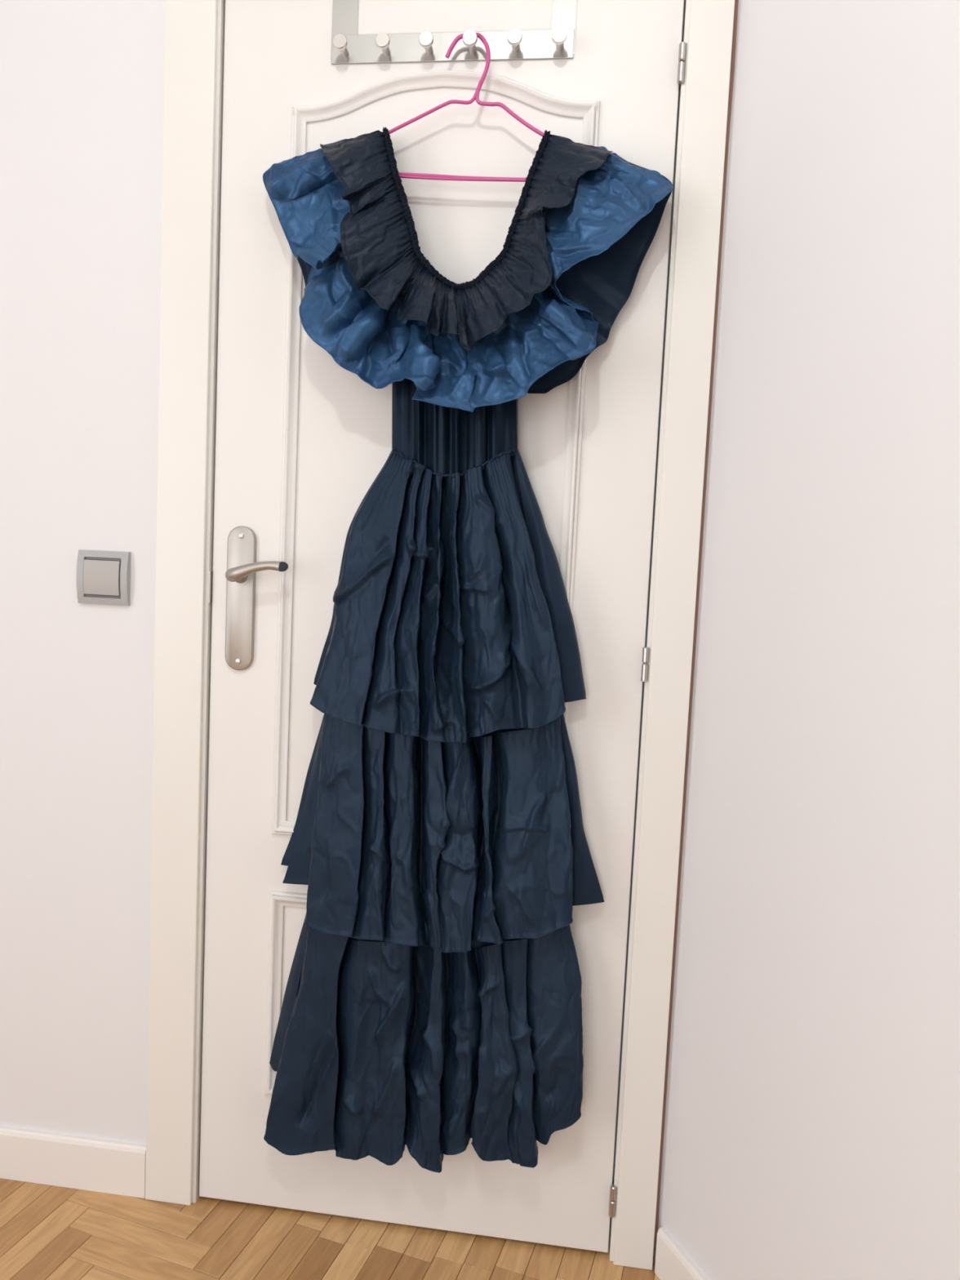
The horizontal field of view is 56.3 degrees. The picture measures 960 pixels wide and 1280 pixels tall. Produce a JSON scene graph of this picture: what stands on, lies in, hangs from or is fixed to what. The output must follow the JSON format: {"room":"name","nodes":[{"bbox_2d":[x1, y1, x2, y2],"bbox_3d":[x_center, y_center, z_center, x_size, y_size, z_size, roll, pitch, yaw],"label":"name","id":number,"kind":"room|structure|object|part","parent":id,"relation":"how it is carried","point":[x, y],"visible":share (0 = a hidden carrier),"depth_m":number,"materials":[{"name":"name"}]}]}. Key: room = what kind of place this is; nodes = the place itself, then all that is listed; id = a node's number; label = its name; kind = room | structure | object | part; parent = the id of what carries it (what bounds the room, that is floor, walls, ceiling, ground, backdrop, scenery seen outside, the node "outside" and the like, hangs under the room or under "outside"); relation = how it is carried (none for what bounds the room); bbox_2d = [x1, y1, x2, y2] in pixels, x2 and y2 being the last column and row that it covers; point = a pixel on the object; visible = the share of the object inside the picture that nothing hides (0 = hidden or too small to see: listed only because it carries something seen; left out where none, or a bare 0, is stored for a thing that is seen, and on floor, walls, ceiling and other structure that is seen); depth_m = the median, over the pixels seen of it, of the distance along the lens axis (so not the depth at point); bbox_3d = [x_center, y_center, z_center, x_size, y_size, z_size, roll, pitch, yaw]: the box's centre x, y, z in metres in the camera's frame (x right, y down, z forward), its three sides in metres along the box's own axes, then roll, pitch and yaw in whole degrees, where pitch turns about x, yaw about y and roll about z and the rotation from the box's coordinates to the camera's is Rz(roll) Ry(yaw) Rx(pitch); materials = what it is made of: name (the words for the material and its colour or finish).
{"room":"bedroom","nodes":[
{"label":"bedroom","id":0,"kind":"room"},
{"bbox_2d":[0,1177,659,1279],"bbox_3d":[-0.033,1.163,-0.089,4.910,0.020,3.911,3,5,7],"label":"floor","id":1,"kind":"structure","parent":0,"point":[47,1232],"depth_m":1.50,"materials":[{"name":"brown wood"}]},
{"bbox_2d":[0,0,738,1263],"bbox_3d":[-0.730,-0.398,1.569,2.600,2.760,0.100,3,5,7],"label":"wall","id":2,"kind":"structure","parent":0,"point":[82,82],"depth_m":1.53,"materials":[{"name":"white paint"}]},
{"bbox_2d":[0,1125,146,1198],"bbox_3d":[-1.339,0.904,1.688,1.506,0.092,0.012,3,5,7],"label":"baseboard","id":3,"kind":"structure","parent":2,"relation":"attached to","point":[26,1155],"depth_m":1.61,"materials":[{"name":"white paint"}]},
{"bbox_2d":[76,549,130,605],"bbox_3d":[-0.639,-0.106,1.522,0.091,0.091,0.013,3,5,7],"label":"light switch","id":4,"kind":"object","parent":2,"relation":"attached to","point":[106,579],"visible":1,"depth_m":1.52,"materials":[{"name":"grey plastic"}]},
{"bbox_3d":[-0.639,-0.106,1.525,0.067,0.067,0.006,3,5,7],"label":"frame","id":5,"kind":"part","parent":4,"relation":"part of","materials":[{"name":"grey plastic"}]},
{"bbox_2d":[145,0,225,1205],"bbox_3d":[-0.493,-0.058,1.552,0.093,2.106,0.105,3,5,7],"label":"trim","id":6,"kind":"structure","parent":2,"relation":"attached to","point":[194,48],"depth_m":1.50,"materials":[{"name":"white paint"}]},
{"bbox_3d":[-0.451,-0.090,1.513,0.002,0.054,0.027,3,5,7],"label":"strike plate","id":7,"kind":"part","parent":6,"relation":"part of","materials":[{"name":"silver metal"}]},
{"bbox_2d":[199,0,686,1252],"bbox_3d":[-0.094,0.003,1.454,0.728,2.022,0.102,3,5,7],"label":"door","id":8,"kind":"structure","parent":2,"relation":"in","point":[301,440],"depth_m":1.45,"materials":[{"name":"white paint"}]},
{"bbox_3d":[-0.400,-0.069,1.497,0.048,0.241,0.008,3,5,7],"label":"handle plate","id":9,"kind":"part","parent":8,"relation":"part of","materials":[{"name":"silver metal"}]},
{"bbox_3d":[-0.361,-0.110,1.457,0.110,0.039,0.057,3,5,7],"label":"lever","id":10,"kind":"part","parent":8,"relation":"part of","materials":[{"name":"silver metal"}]},
{"bbox_3d":[-0.125,0.622,1.511,0.486,0.362,0.014,3,5,7],"label":"moulding","id":11,"kind":"part","parent":8,"relation":"part of","materials":[{"name":"white paint"}]},
{"bbox_3d":[-0.084,-0.271,1.439,0.486,1.232,0.014,3,5,7],"label":"moulding","id":12,"kind":"part","parent":8,"relation":"part of","materials":[{"name":"white paint"}]},
{"bbox_2d":[330,0,577,64],"bbox_3d":[-0.043,-0.953,1.391,0.382,0.110,0.076,3,5,7],"label":"coat rack","id":13,"kind":"object","parent":8,"relation":"attached to","point":[348,46],"visible":0.99,"depth_m":1.38,"materials":[{"name":"silver metal"}]},
{"bbox_3d":[-0.215,-0.921,1.381,0.022,0.022,0.008,3,5,7],"label":"knob","id":14,"kind":"part","parent":13,"relation":"part of","materials":[{"name":"silver metal"}]},
{"bbox_3d":[-0.149,-0.917,1.373,0.022,0.022,0.008,3,5,7],"label":"knob","id":15,"kind":"part","parent":13,"relation":"part of","materials":[{"name":"silver metal"}]},
{"bbox_3d":[-0.082,-0.913,1.365,0.022,0.022,0.008,3,5,7],"label":"knob","id":16,"kind":"part","parent":13,"relation":"part of","materials":[{"name":"silver metal"}]},
{"bbox_2d":[388,32,544,182],"bbox_3d":[-0.019,-0.810,1.366,0.410,0.225,0.021,3,5,7],"label":"hanger","id":17,"kind":"object","parent":13,"relation":"hanging from","point":[476,96],"visible":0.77,"depth_m":1.36,"materials":[{"name":"pink plastic"}]},
{"bbox_2d":[262,126,673,1173],"bbox_3d":[-0.066,0.049,1.391,0.634,1.661,0.134,3,5,7],"label":"dress","id":18,"kind":"object","parent":17,"relation":"hanging from","point":[432,1003],"visible":1,"depth_m":1.40,"materials":[{"name":"blue fabric"}]},
{"bbox_3d":[-0.015,-0.909,1.356,0.022,0.022,0.008,3,5,7],"label":"knob","id":19,"kind":"part","parent":13,"relation":"part of","materials":[{"name":"silver metal"}]},
{"bbox_3d":[0.052,-0.906,1.348,0.022,0.022,0.008,3,5,7],"label":"knob","id":20,"kind":"part","parent":13,"relation":"part of","materials":[{"name":"silver metal"}]},
{"bbox_3d":[0.118,-0.902,1.340,0.022,0.022,0.008,3,5,7],"label":"knob","id":21,"kind":"part","parent":13,"relation":"part of","materials":[{"name":"silver metal"}]},
{"bbox_2d":[657,0,959,1279],"bbox_3d":[1.181,-0.153,-0.389,0.100,2.760,3.968,1,5,-24],"label":"wall","id":22,"kind":"structure","parent":0,"point":[812,1120],"depth_m":1.16,"materials":[{"name":"white paint"}]},
{"bbox_2d":[608,0,734,1270],"bbox_3d":[0.305,-0.013,1.453,0.070,2.106,0.105,3,5,7],"label":"trim","id":23,"kind":"structure","parent":22,"relation":"attached to","point":[707,33],"depth_m":1.40,"materials":[{"name":"white paint"}]},
{"bbox_2d":[654,1226,708,1279],"bbox_3d":[1.072,1.183,-0.312,0.012,0.077,3.917,1,5,-24],"label":"baseboard","id":24,"kind":"structure","parent":22,"relation":"attached to","point":[672,1262],"depth_m":1.44,"materials":[{"name":"white paint"}]}
]}

